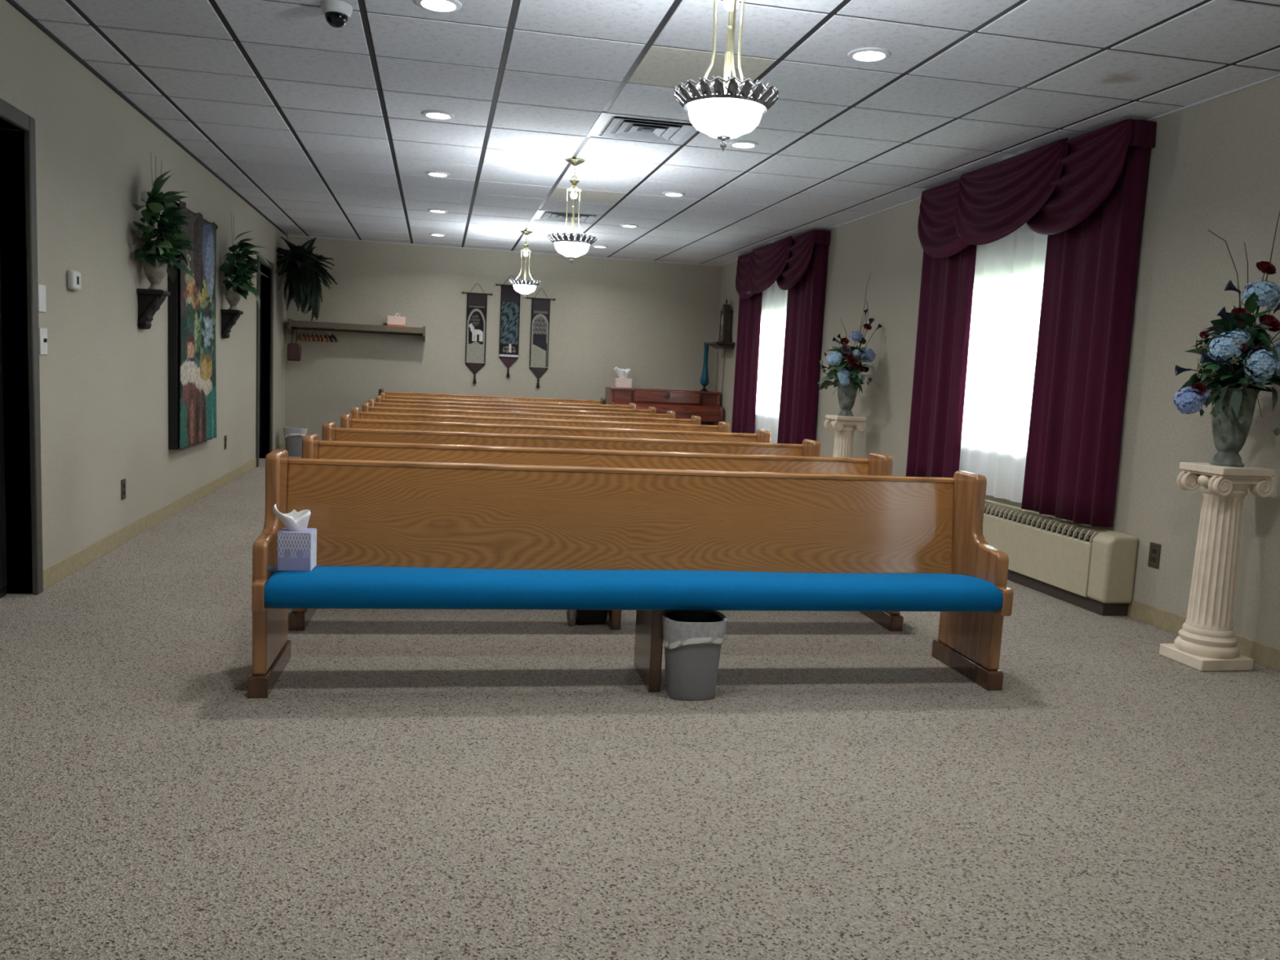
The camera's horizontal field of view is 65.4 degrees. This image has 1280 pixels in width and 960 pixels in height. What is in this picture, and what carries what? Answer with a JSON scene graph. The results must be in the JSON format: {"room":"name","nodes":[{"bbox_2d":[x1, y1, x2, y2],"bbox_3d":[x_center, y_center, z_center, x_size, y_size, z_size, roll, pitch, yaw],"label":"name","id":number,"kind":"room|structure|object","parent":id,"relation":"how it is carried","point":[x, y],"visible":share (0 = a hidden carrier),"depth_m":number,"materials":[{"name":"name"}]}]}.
{"room":"funeral home chapel","nodes":[
{"label":"funeral home chapel","id":0,"kind":"room"},
{"bbox_2d":[0,0,286,595],"bbox_3d":[-2.852,-0.820,4.588,0.150,2.696,15.450,1,6,-12],"label":"wall","id":1,"kind":"structure","parent":0,"point":[104,412],"depth_m":5.55,"materials":[{"name":"beige paint"}]},
{"bbox_2d":[0,97,43,598],"bbox_3d":[-2.740,-0.488,4.059,0.172,2.160,1.040,1,6,-12],"label":"door","id":2,"kind":"structure","parent":1,"relation":"in","point":[10,113],"depth_m":4.50,"materials":[{"name":"black wood"}]},
{"bbox_2d":[38,284,46,312],"bbox_3d":[-2.781,-0.844,4.636,0.007,0.125,0.085,1,6,-12],"label":"blank plate","id":3,"kind":"object","parent":1,"relation":"attached to","point":[42,288],"visible":0.79,"depth_m":4.63,"materials":[{"name":"white plastic"}]},
{"bbox_2d":[39,327,47,355],"bbox_3d":[-2.787,-0.648,4.668,0.018,0.125,0.085,1,6,-12],"label":"light switch","id":4,"kind":"object","parent":1,"relation":"attached to","point":[42,331],"visible":1,"depth_m":4.66,"materials":[{"name":"white plastic"}]},
{"bbox_2d":[66,269,80,290],"bbox_3d":[-2.839,-1.003,5.006,0.034,0.096,0.120,1,6,-12],"label":"thermostat","id":5,"kind":"object","parent":1,"relation":"attached to","point":[73,277],"visible":1,"depth_m":4.96,"materials":[{"name":"white plastic"}]},
{"bbox_2d":[120,478,125,499],"bbox_3d":[-3.068,0.055,5.926,0.010,0.120,0.075,1,6,-12],"label":"wall outlet","id":6,"kind":"object","parent":1,"relation":"attached to","point":[123,481],"visible":1,"depth_m":5.91,"materials":[{"name":"black paint"}]},
{"bbox_2d":[5,0,288,236],"bbox_3d":[-2.710,-2.053,4.472,0.020,0.014,15.450,1,6,-12],"label":"trim","id":7,"kind":"structure","parent":1,"relation":"attached to","point":[12,2],"depth_m":5.58,"materials":[{"name":"metal"}]},
{"bbox_2d":[136,288,170,328],"bbox_3d":[-3.025,-1.058,6.204,0.156,0.244,0.170,1,6,-12],"label":"wall bracket","id":8,"kind":"object","parent":1,"relation":"attached to","point":[149,300],"visible":1,"depth_m":6.14,"materials":[{"name":"black wood"}]},
{"bbox_2d":[132,152,195,289],"bbox_3d":[-2.922,-1.585,6.164,0.297,0.820,0.746,1,6,-12],"label":"potted plant","id":9,"kind":"object","parent":8,"relation":"on","point":[166,250],"visible":1,"depth_m":6.11,"materials":[{"name":"green plant"}]},
{"bbox_2d":[43,443,284,589],"bbox_3d":[-2.837,0.473,4.743,0.006,0.095,15.450,1,6,-12],"label":"baseboard","id":10,"kind":"structure","parent":1,"relation":"attached to","point":[55,572],"depth_m":6.10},
{"bbox_2d":[168,201,217,449],"bbox_3d":[-3.306,-1.127,7.423,0.087,1.704,1.387,1,6,-12],"label":"painting","id":11,"kind":"object","parent":1,"relation":"attached to","point":[192,347],"visible":0.95,"depth_m":7.24,"materials":[{"name":"multicoloured fabric"}]},
{"bbox_2d":[224,435,226,449],"bbox_3d":[-3.646,-0.330,8.773,0.010,0.120,0.075,1,6,-12],"label":"wall outlet","id":12,"kind":"object","parent":1,"relation":"attached to","point":[225,437],"visible":1,"depth_m":8.76,"materials":[{"name":"black paint"}]},
{"bbox_2d":[220,309,243,338],"bbox_3d":[-3.506,-1.337,8.570,0.156,0.244,0.170,1,6,-12],"label":"wall bracket","id":13,"kind":"object","parent":1,"relation":"attached to","point":[229,317],"visible":1,"depth_m":8.50,"materials":[{"name":"black wood"}]},
{"bbox_2d":[219,215,270,310],"bbox_3d":[-3.363,-1.861,8.532,0.377,0.820,0.705,1,6,-12],"label":"potted plant","id":14,"kind":"object","parent":13,"relation":"on","point":[239,285],"visible":1,"depth_m":8.47,"materials":[{"name":"green plant"}]},
{"bbox_2d":[255,255,274,466],"bbox_3d":[-4.079,-1.262,10.640,0.172,2.160,0.960,1,6,-12],"label":"door","id":15,"kind":"structure","parent":1,"relation":"in","point":[259,288],"depth_m":11.00,"materials":[{"name":"black wood"}]},
{"bbox_2d":[284,235,721,439],"bbox_3d":[-1.665,-1.645,12.745,5.730,2.696,0.150,1,6,-12],"label":"wall","id":16,"kind":"structure","parent":0,"point":[654,321],"depth_m":12.57,"materials":[{"name":"beige paint"}]},
{"bbox_2d":[288,318,425,341],"bbox_3d":[-3.429,-1.826,12.140,1.593,0.180,0.283,1,6,-12],"label":"shelf","id":17,"kind":"object","parent":16,"relation":"attached to","point":[291,323],"visible":0.98,"depth_m":12.03,"materials":[{"name":"brown wood"}]},
{"bbox_2d":[287,326,301,360],"bbox_3d":[-4.125,-1.631,11.922,0.158,0.414,0.190,1,6,-12],"label":"hanging bag","id":18,"kind":"object","parent":17,"relation":"hanging from","point":[294,350],"visible":1,"depth_m":11.85,"materials":[{"name":"red leather"}]},
{"bbox_2d":[297,327,303,340],"bbox_3d":[-4.099,-1.761,12.005,0.014,0.160,0.258,-2,8,-36],"label":"hanger","id":19,"kind":"object","parent":17,"relation":"hanging from","point":[299,335],"visible":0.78,"depth_m":11.98,"materials":[{"name":"brown wood"}]},
{"bbox_2d":[299,331,307,340],"bbox_3d":[-4.050,-1.760,12.015,0.014,0.160,0.258,-2,8,-38],"label":"hanger","id":20,"kind":"object","parent":17,"relation":"hanging from","point":[304,335],"visible":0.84,"depth_m":11.98,"materials":[{"name":"brown wood"}]},
{"bbox_2d":[305,327,311,341],"bbox_3d":[-4.001,-1.758,12.025,0.014,0.160,0.258,-1,7,-33],"label":"hanger","id":21,"kind":"object","parent":17,"relation":"hanging from","point":[308,335],"visible":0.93,"depth_m":12.00,"materials":[{"name":"brown wood"}]},
{"bbox_2d":[308,328,316,341],"bbox_3d":[-3.952,-1.757,12.035,0.015,0.160,0.258,-2,8,-36],"label":"hanger","id":22,"kind":"object","parent":17,"relation":"hanging from","point":[312,335],"visible":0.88,"depth_m":12.00,"materials":[{"name":"brown wood"}]},
{"bbox_2d":[312,331,320,341],"bbox_3d":[-3.903,-1.756,12.045,0.015,0.160,0.258,-2,8,-38],"label":"hanger","id":23,"kind":"object","parent":17,"relation":"hanging from","point":[316,335],"visible":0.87,"depth_m":12.01,"materials":[{"name":"brown wood"}]},
{"bbox_2d":[317,328,324,341],"bbox_3d":[-3.854,-1.755,12.056,0.014,0.160,0.258,-1,7,-33],"label":"hanger","id":24,"kind":"object","parent":17,"relation":"hanging from","point":[321,335],"visible":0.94,"depth_m":12.01,"materials":[{"name":"brown wood"}]},
{"bbox_2d":[323,328,329,342],"bbox_3d":[-3.805,-1.754,12.066,0.014,0.160,0.258,-2,8,-36],"label":"hanger","id":25,"kind":"object","parent":17,"relation":"hanging from","point":[325,335],"visible":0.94,"depth_m":12.03,"materials":[{"name":"brown wood"}]},
{"bbox_2d":[320,328,333,342],"bbox_3d":[-3.790,-1.753,12.069,0.258,0.160,0.014,8,8,38],"label":"hanger","id":26,"kind":"object","parent":17,"relation":"hanging from","point":[329,336],"visible":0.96,"depth_m":12.04,"materials":[{"name":"brown wood"}]},
{"bbox_2d":[328,332,337,342],"bbox_3d":[-3.727,-1.752,12.082,0.014,0.160,0.258,-3,8,-43],"label":"hanger","id":27,"kind":"object","parent":17,"relation":"hanging from","point":[332,335],"visible":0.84,"depth_m":12.03,"materials":[{"name":"brown wood"}]},
{"bbox_2d":[386,312,405,326],"bbox_3d":[-2.982,-1.965,12.218,0.215,0.164,0.092,1,6,-12],"label":"tissue box","id":28,"kind":"object","parent":17,"relation":"on","point":[395,320],"visible":0.98,"depth_m":12.18,"materials":[{"name":"pink cardboard"}]},
{"bbox_2d":[461,283,493,382],"bbox_3d":[-2.063,-1.844,12.547,0.386,1.247,0.044,2,6,-9],"label":"banner","id":29,"kind":"object","parent":16,"relation":"attached to","point":[477,303],"visible":1,"depth_m":12.54,"materials":[{"name":"black fabric"}]},
{"bbox_2d":[288,235,719,266],"bbox_3d":[-1.589,-2.872,12.528,5.430,0.008,0.020,1,6,-12],"label":"trim","id":30,"kind":"structure","parent":16,"relation":"attached to","point":[288,235],"depth_m":12.47,"materials":[{"name":"wood"}]},
{"bbox_2d":[495,275,520,377],"bbox_3d":[-1.649,-1.943,12.620,0.380,1.277,0.044,2,6,-9],"label":"banner","id":31,"kind":"object","parent":16,"relation":"attached to","point":[509,298],"visible":0.95,"depth_m":12.62,"materials":[{"name":"black fabric"}]},
{"bbox_2d":[526,288,555,387],"bbox_3d":[-1.279,-1.807,12.711,0.370,1.252,0.044,2,6,-9],"label":"banner","id":32,"kind":"object","parent":16,"relation":"attached to","point":[540,307],"visible":1,"depth_m":12.71,"materials":[{"name":"black fabric"}]},
{"bbox_2d":[0,456,1279,959],"bbox_3d":[-0.182,0.647,5.304,5.740,0.120,15.750,1,6,-12],"label":"floor","id":33,"kind":"structure","parent":0,"point":[411,784],"depth_m":2.80,"materials":[{"name":"carpet"}]},
{"bbox_2d":[283,426,307,456],"bbox_3d":[-4.030,-0.450,11.660,0.268,0.332,0.248,1,6,-17],"label":"waste bin","id":34,"kind":"object","parent":33,"relation":"on","point":[293,436],"visible":0.91,"depth_m":11.56,"materials":[{"name":"grey plastic"}]},
{"bbox_2d":[378,388,605,404],"bbox_3d":[-1.798,-0.651,12.253,2.780,0.815,0.530,2,6,-10],"label":"pew","id":35,"kind":"object","parent":33,"relation":"on","point":[602,401],"visible":0.17,"depth_m":12.41,"materials":[{"name":"brown wood"}]},
{"bbox_2d":[380,392,635,408],"bbox_3d":[-1.418,-0.482,10.861,2.780,0.815,0.530,2,6,-10],"label":"pew","id":36,"kind":"object","parent":33,"relation":"on","point":[632,406],"visible":0.15,"depth_m":11.02,"materials":[{"name":"brown wood"}]},
{"bbox_2d":[375,395,656,413],"bbox_3d":[-1.208,-0.368,9.889,2.780,0.815,0.530,2,6,-10],"label":"pew","id":37,"kind":"object","parent":33,"relation":"on","point":[379,397],"visible":0.09,"depth_m":10.04,"materials":[{"name":"brown wood"}]},
{"bbox_2d":[368,398,675,418],"bbox_3d":[-1.042,-0.265,9.011,2.780,0.815,0.530,2,6,-10],"label":"pew","id":38,"kind":"object","parent":33,"relation":"on","point":[670,414],"visible":0.14,"depth_m":9.17,"materials":[{"name":"brown wood"}]},
{"bbox_2d":[361,402,701,424],"bbox_3d":[-0.858,-0.165,8.166,2.780,0.815,0.530,2,6,-10],"label":"pew","id":39,"kind":"object","parent":33,"relation":"on","point":[695,420],"visible":0.15,"depth_m":8.32,"materials":[{"name":"brown wood"}]},
{"bbox_2d":[351,407,730,432],"bbox_3d":[-0.691,-0.062,7.288,2.780,0.815,0.530,2,6,-10],"label":"pew","id":40,"kind":"object","parent":33,"relation":"on","point":[722,427],"visible":0.11,"depth_m":7.44,"materials":[{"name":"brown wood"}]},
{"bbox_2d":[340,413,771,443],"bbox_3d":[-0.499,0.042,6.404,2.780,0.815,0.530,2,6,-10],"label":"pew","id":41,"kind":"object","parent":33,"relation":"on","point":[764,436],"visible":0.19,"depth_m":6.55,"materials":[{"name":"brown wood"}]},
{"bbox_2d":[321,421,821,457],"bbox_3d":[-0.331,0.146,5.516,2.780,0.815,0.530,2,6,-10],"label":"pew","id":42,"kind":"object","parent":33,"relation":"on","point":[809,447],"visible":0.18,"depth_m":5.66,"materials":[{"name":"brown wood"}]},
{"bbox_2d":[566,609,608,626],"bbox_3d":[-0.250,0.557,4.593,0.200,0.205,0.130,1,6,-19],"label":"bag","id":43,"kind":"object","parent":33,"relation":"on","point":[573,616],"visible":0.32,"depth_m":4.55,"materials":[{"name":"plastic"}]},
{"bbox_2d":[288,432,903,631],"bbox_3d":[-0.140,0.250,4.638,2.780,0.815,0.530,2,6,-10],"label":"pew","id":44,"kind":"object","parent":33,"relation":"on","point":[877,464],"visible":0.23,"depth_m":4.76,"materials":[{"name":"brown wood"}]},
{"bbox_2d":[248,448,1013,697],"bbox_3d":[0.022,0.350,3.783,2.780,0.815,0.530,2,6,-10],"label":"pew","id":45,"kind":"object","parent":33,"relation":"on","point":[391,535],"visible":0.98,"depth_m":3.84,"materials":[{"name":"brown wood"}]},
{"bbox_2d":[272,503,316,571],"bbox_3d":[-1.207,0.196,3.466,0.143,0.226,0.106,2,6,-7],"label":"tissue box","id":46,"kind":"object","parent":45,"relation":"on","point":[296,544],"visible":1,"depth_m":3.43,"materials":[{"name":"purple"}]},
{"bbox_2d":[264,565,1003,611],"bbox_3d":[0.029,0.390,3.737,2.660,0.110,0.420,2,6,-10],"label":"seat cushion","id":47,"kind":"object","parent":45,"relation":"on","point":[651,588],"depth_m":3.58,"materials":[{"name":"teal fabric"}]},
{"bbox_2d":[604,386,724,425],"bbox_3d":[0.293,-0.688,12.863,1.440,0.955,0.605,1,6,-12],"label":"upright piano","id":48,"kind":"object","parent":33,"relation":"on","point":[705,405],"visible":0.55,"depth_m":12.66,"materials":[{"name":"brown wood"}]},
{"bbox_2d":[613,366,631,387],"bbox_3d":[-0.222,-1.318,12.793,0.229,0.263,0.123,1,6,-12],"label":"tissue box","id":49,"kind":"object","parent":48,"relation":"on","point":[622,381],"visible":0.98,"depth_m":12.75,"materials":[{"name":"pink cardboard"}]},
{"bbox_2d":[700,342,709,391],"bbox_3d":[0.853,-1.474,12.995,0.112,0.630,0.112,4,6,11],"label":"glass vase","id":50,"kind":"object","parent":48,"relation":"on","point":[704,380],"visible":0.93,"depth_m":12.96,"materials":[{"name":"teal glass"}]},
{"bbox_2d":[662,610,727,700],"bbox_3d":[0.189,0.637,3.632,0.229,0.294,0.207,2,6,-10],"label":"waste bin","id":51,"kind":"object","parent":33,"relation":"on","point":[692,640],"visible":0.99,"depth_m":3.56,"materials":[{"name":"grey plastic"}]},
{"bbox_2d":[823,414,866,457],"bbox_3d":[1.704,-0.101,8.409,0.289,0.878,0.260,1,6,-12],"label":"pedestal","id":52,"kind":"object","parent":33,"relation":"on","point":[844,427],"visible":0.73,"depth_m":8.31,"materials":[{"name":"beige paint"}]},
{"bbox_2d":[817,272,881,416],"bbox_3d":[1.730,-1.128,8.272,0.433,1.193,0.564,-3,8,-42],"label":"flower arrangement","id":53,"kind":"object","parent":52,"relation":"on","point":[849,379],"visible":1,"depth_m":8.22,"materials":[{"name":"plant"}]},
{"bbox_2d":[1159,462,1275,671],"bbox_3d":[2.525,0.374,4.374,0.289,0.878,0.260,1,6,-12],"label":"pedestal","id":54,"kind":"object","parent":33,"relation":"on","point":[1206,641],"visible":1,"depth_m":4.31,"materials":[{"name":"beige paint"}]},
{"bbox_2d":[1173,211,1279,466],"bbox_3d":[2.562,-0.666,4.217,0.496,1.224,0.472,7,8,35],"label":"flower arrangement","id":55,"kind":"object","parent":54,"relation":"on","point":[1254,366],"visible":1,"depth_m":4.20,"materials":[{"name":"plant"}]},
{"bbox_2d":[13,0,1279,266],"bbox_3d":[-0.059,-2.039,5.013,5.730,0.102,15.750,1,6,-12],"label":"ceiling","id":56,"kind":"structure","parent":0,"point":[321,127],"depth_m":5.17,"materials":[{"name":"tile"}]},
{"bbox_2d":[274,231,337,320],"bbox_3d":[-3.920,-2.358,11.482,0.856,1.022,0.802,0,7,-23],"label":"hanging fern","id":57,"kind":"object","parent":56,"relation":"hanging from","point":[301,268],"visible":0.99,"depth_m":11.35,"materials":[{"name":"green plant"}]},
{"bbox_2d":[320,0,352,27],"bbox_3d":[-1.246,-1.903,4.094,0.128,0.087,0.128,1,6,-12],"label":"security camera","id":58,"kind":"object","parent":56,"relation":"attached to","point":[336,13],"visible":1,"depth_m":4.06,"materials":[{"name":"white plastic"}]},
{"bbox_2d":[425,171,449,177],"bbox_3d":[-1.546,-2.338,7.628,0.186,0.010,0.186,1,6,-12],"label":"recessed light","id":59,"kind":"object","parent":56,"relation":"in","point":[439,174],"visible":1,"depth_m":7.60,"materials":[{"name":"white plastic"}]},
{"bbox_2d":[427,208,447,213],"bbox_3d":[-1.923,-2.556,9.478,0.186,0.010,0.186,1,6,-12],"label":"recessed light","id":60,"kind":"object","parent":56,"relation":"in","point":[437,211],"visible":1,"depth_m":9.45,"materials":[{"name":"white"}]},
{"bbox_2d":[429,233,445,236],"bbox_3d":[-2.283,-2.764,11.250,0.186,0.010,0.186,1,6,-12],"label":"recessed light","id":61,"kind":"object","parent":56,"relation":"in","point":[433,234],"visible":1,"depth_m":11.21,"materials":[{"name":"white"}]},
{"bbox_2d":[422,110,453,119],"bbox_3d":[-1.176,-2.124,5.808,0.186,0.010,0.186,1,6,-12],"label":"recessed light","id":62,"kind":"object","parent":56,"relation":"in","point":[436,114],"visible":1,"depth_m":5.79,"materials":[{"name":"white"}]},
{"bbox_2d":[414,0,462,12],"bbox_3d":[-0.810,-1.912,4.007,0.186,0.010,0.186,1,6,-12],"label":"recessed light","id":63,"kind":"object","parent":56,"relation":"in","point":[438,6],"visible":1,"depth_m":4.01,"materials":[{"name":"white"}]},
{"bbox_2d":[508,230,541,297],"bbox_3d":[-1.227,-2.303,10.676,0.344,0.704,0.345,1,6,-18],"label":"pendant lamp","id":64,"kind":"object","parent":56,"relation":"hanging from","point":[524,287],"visible":1,"depth_m":10.62,"materials":[{"name":"white glass"}]},
{"bbox_2d":[534,209,603,223],"bbox_3d":[-0.688,-2.509,9.506,0.586,0.025,0.586,1,6,-12],"label":"ceiling vent","id":65,"kind":"object","parent":56,"relation":"in","point":[591,219],"visible":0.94,"depth_m":9.49,"materials":[{"name":"white metal"}]},
{"bbox_2d":[547,158,596,263],"bbox_3d":[-0.464,-1.862,6.928,0.344,0.704,0.345,1,6,-18],"label":"pendant lamp","id":66,"kind":"object","parent":56,"relation":"hanging from","point":[571,248],"visible":1,"depth_m":6.87,"materials":[{"name":"white glass"}]},
{"bbox_2d":[591,245,608,248],"bbox_3d":[-0.466,-2.719,11.625,0.186,0.010,0.186,1,6,-12],"label":"recessed light","id":67,"kind":"object","parent":56,"relation":"in","point":[597,246],"visible":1,"depth_m":11.60,"materials":[{"name":"white"}]},
{"bbox_2d":[620,223,638,227],"bbox_3d":[-0.106,-2.510,9.853,0.186,0.010,0.186,1,6,-12],"label":"recessed light","id":68,"kind":"object","parent":56,"relation":"in","point":[627,225],"visible":1,"depth_m":9.82,"materials":[{"name":"white plastic"}]},
{"bbox_2d":[591,112,697,145],"bbox_3d":[0.037,-2.090,5.945,0.586,0.025,0.586,1,6,-12],"label":"ceiling vent","id":69,"kind":"object","parent":56,"relation":"in","point":[686,132],"visible":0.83,"depth_m":5.97,"materials":[{"name":"white metal"}]},
{"bbox_2d":[662,191,684,196],"bbox_3d":[0.271,-2.292,8.003,0.186,0.010,0.186,1,6,-12],"label":"recessed light","id":70,"kind":"object","parent":56,"relation":"in","point":[666,193],"visible":1,"depth_m":7.98,"materials":[{"name":"white plastic"}]},
{"bbox_2d":[673,0,779,151],"bbox_3d":[0.288,-1.427,3.229,0.344,0.704,0.345,1,6,-18],"label":"pendant lamp","id":71,"kind":"object","parent":56,"relation":"hanging from","point":[724,114],"visible":1,"depth_m":3.17,"materials":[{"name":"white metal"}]},
{"bbox_2d":[728,140,758,148],"bbox_3d":[0.641,-2.078,6.183,0.186,0.010,0.186,1,6,-12],"label":"recessed light","id":72,"kind":"object","parent":56,"relation":"in","point":[737,144],"visible":1,"depth_m":6.16,"materials":[{"name":"white plastic"}]},
{"bbox_2d":[848,47,890,62],"bbox_3d":[1.008,-1.866,4.382,0.186,0.010,0.186,1,6,-12],"label":"recessed light","id":73,"kind":"object","parent":56,"relation":"in","point":[864,54],"visible":1,"depth_m":4.36,"materials":[{"name":"white plastic"}]},
{"bbox_2d":[714,77,1279,648],"bbox_3d":[2.611,-0.682,5.716,0.150,2.696,15.450,1,6,-12],"label":"wall","id":74,"kind":"structure","parent":0,"point":[1214,166],"depth_m":5.03,"materials":[{"name":"beige paint"}]},
{"bbox_2d":[706,341,735,349],"bbox_3d":[1.013,-1.698,12.590,0.249,0.078,0.500,1,6,-12],"label":"corner shelf","id":75,"kind":"object","parent":74,"relation":"attached to","point":[717,344],"visible":1,"depth_m":12.41,"materials":[{"name":"brown wood"}]},
{"bbox_2d":[717,297,733,342],"bbox_3d":[1.079,-2.015,12.566,0.123,0.562,0.217,1,6,-12],"label":"mantel clock","id":76,"kind":"object","parent":75,"relation":"on","point":[726,315],"visible":0.95,"depth_m":12.50,"materials":[{"name":"brown wood"}]},
{"bbox_2d":[720,350,724,405],"bbox_3d":[1.059,-1.152,12.859,0.010,1.150,0.048,1,6,-12],"label":"power cord","id":77,"kind":"object","parent":74,"relation":"attached to","point":[724,350],"visible":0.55,"depth_m":12.84,"materials":[{"name":"grey plastic"}]},
{"bbox_2d":[731,229,830,444],"bbox_3d":[1.354,-1.444,10.692,0.321,2.124,2.475,1,6,-12],"label":"drapery","id":78,"kind":"object","parent":74,"relation":"hanging from","point":[797,264],"visible":0.98,"depth_m":10.00,"materials":[{"name":"purple fabric"}]},
{"bbox_2d":[754,280,787,443],"bbox_3d":[1.445,-1.419,10.713,0.041,2.036,2.308,1,6,-12],"label":"sheer curtain","id":79,"kind":"object","parent":78,"relation":"hanging from","point":[774,302],"visible":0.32,"depth_m":10.80,"materials":[{"name":"white fabric"}]},
{"bbox_2d":[720,74,1279,266],"bbox_3d":[2.587,-1.922,5.565,0.020,0.008,15.450,1,6,-12],"label":"trim","id":80,"kind":"structure","parent":74,"relation":"attached to","point":[1278,75],"depth_m":4.95,"materials":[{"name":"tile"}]},
{"bbox_2d":[905,118,1156,527],"bbox_3d":[2.242,-0.931,6.328,0.320,2.124,2.287,1,6,-12],"label":"drapery","id":81,"kind":"object","parent":74,"relation":"hanging from","point":[1086,192],"visible":0.98,"depth_m":5.68,"materials":[{"name":"purple fabric"}]},
{"bbox_2d":[959,222,1048,502],"bbox_3d":[2.333,-0.905,6.350,0.042,2.036,2.130,1,6,-12],"label":"sheer curtain","id":82,"kind":"object","parent":81,"relation":"hanging from","point":[1009,270],"visible":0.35,"depth_m":6.37,"materials":[{"name":"white fabric"}]},
{"bbox_2d":[982,498,1137,615],"bbox_3d":[2.274,0.366,6.412,0.176,0.428,2.460,1,6,-12],"label":"wall heater","id":83,"kind":"object","parent":74,"relation":"attached to","point":[1087,566],"visible":0.54,"depth_m":5.55,"materials":[{"name":"beige metal"}]},
{"bbox_2d":[983,501,1106,544],"bbox_3d":[2.281,0.193,6.394,0.171,0.071,2.150,1,6,-12],"label":"grille","id":84,"kind":"object","parent":83,"relation":"attached to","point":[1064,531],"depth_m":5.82,"materials":[{"name":"beige metal"}]},
{"bbox_2d":[1147,542,1160,568],"bbox_3d":[2.630,0.385,5.100,0.010,0.125,0.075,1,6,-12],"label":"wall outlet","id":85,"kind":"object","parent":74,"relation":"attached to","point":[1154,548],"visible":1,"depth_m":5.09,"materials":[{"name":"black paint"}]},
{"bbox_2d":[1151,555,1155,562],"bbox_3d":[2.626,0.406,5.102,0.004,0.026,0.032,1,6,-12],"label":"socket","id":86,"kind":"object","parent":85,"relation":"attached to","point":[1153,557],"depth_m":5.10,"materials":[{"name":"black plastic"}]},
{"bbox_2d":[1151,548,1156,554],"bbox_3d":[2.628,0.364,5.097,0.004,0.026,0.032,1,6,-12],"label":"socket","id":87,"kind":"object","parent":85,"relation":"attached to","point":[1153,550],"depth_m":5.09,"materials":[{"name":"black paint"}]},
{"bbox_2d":[1127,599,1279,671],"bbox_3d":[2.474,0.607,5.839,0.006,0.095,15.450,1,6,-12],"label":"baseboard","id":88,"kind":"structure","parent":74,"relation":"attached to","point":[1268,656],"depth_m":4.92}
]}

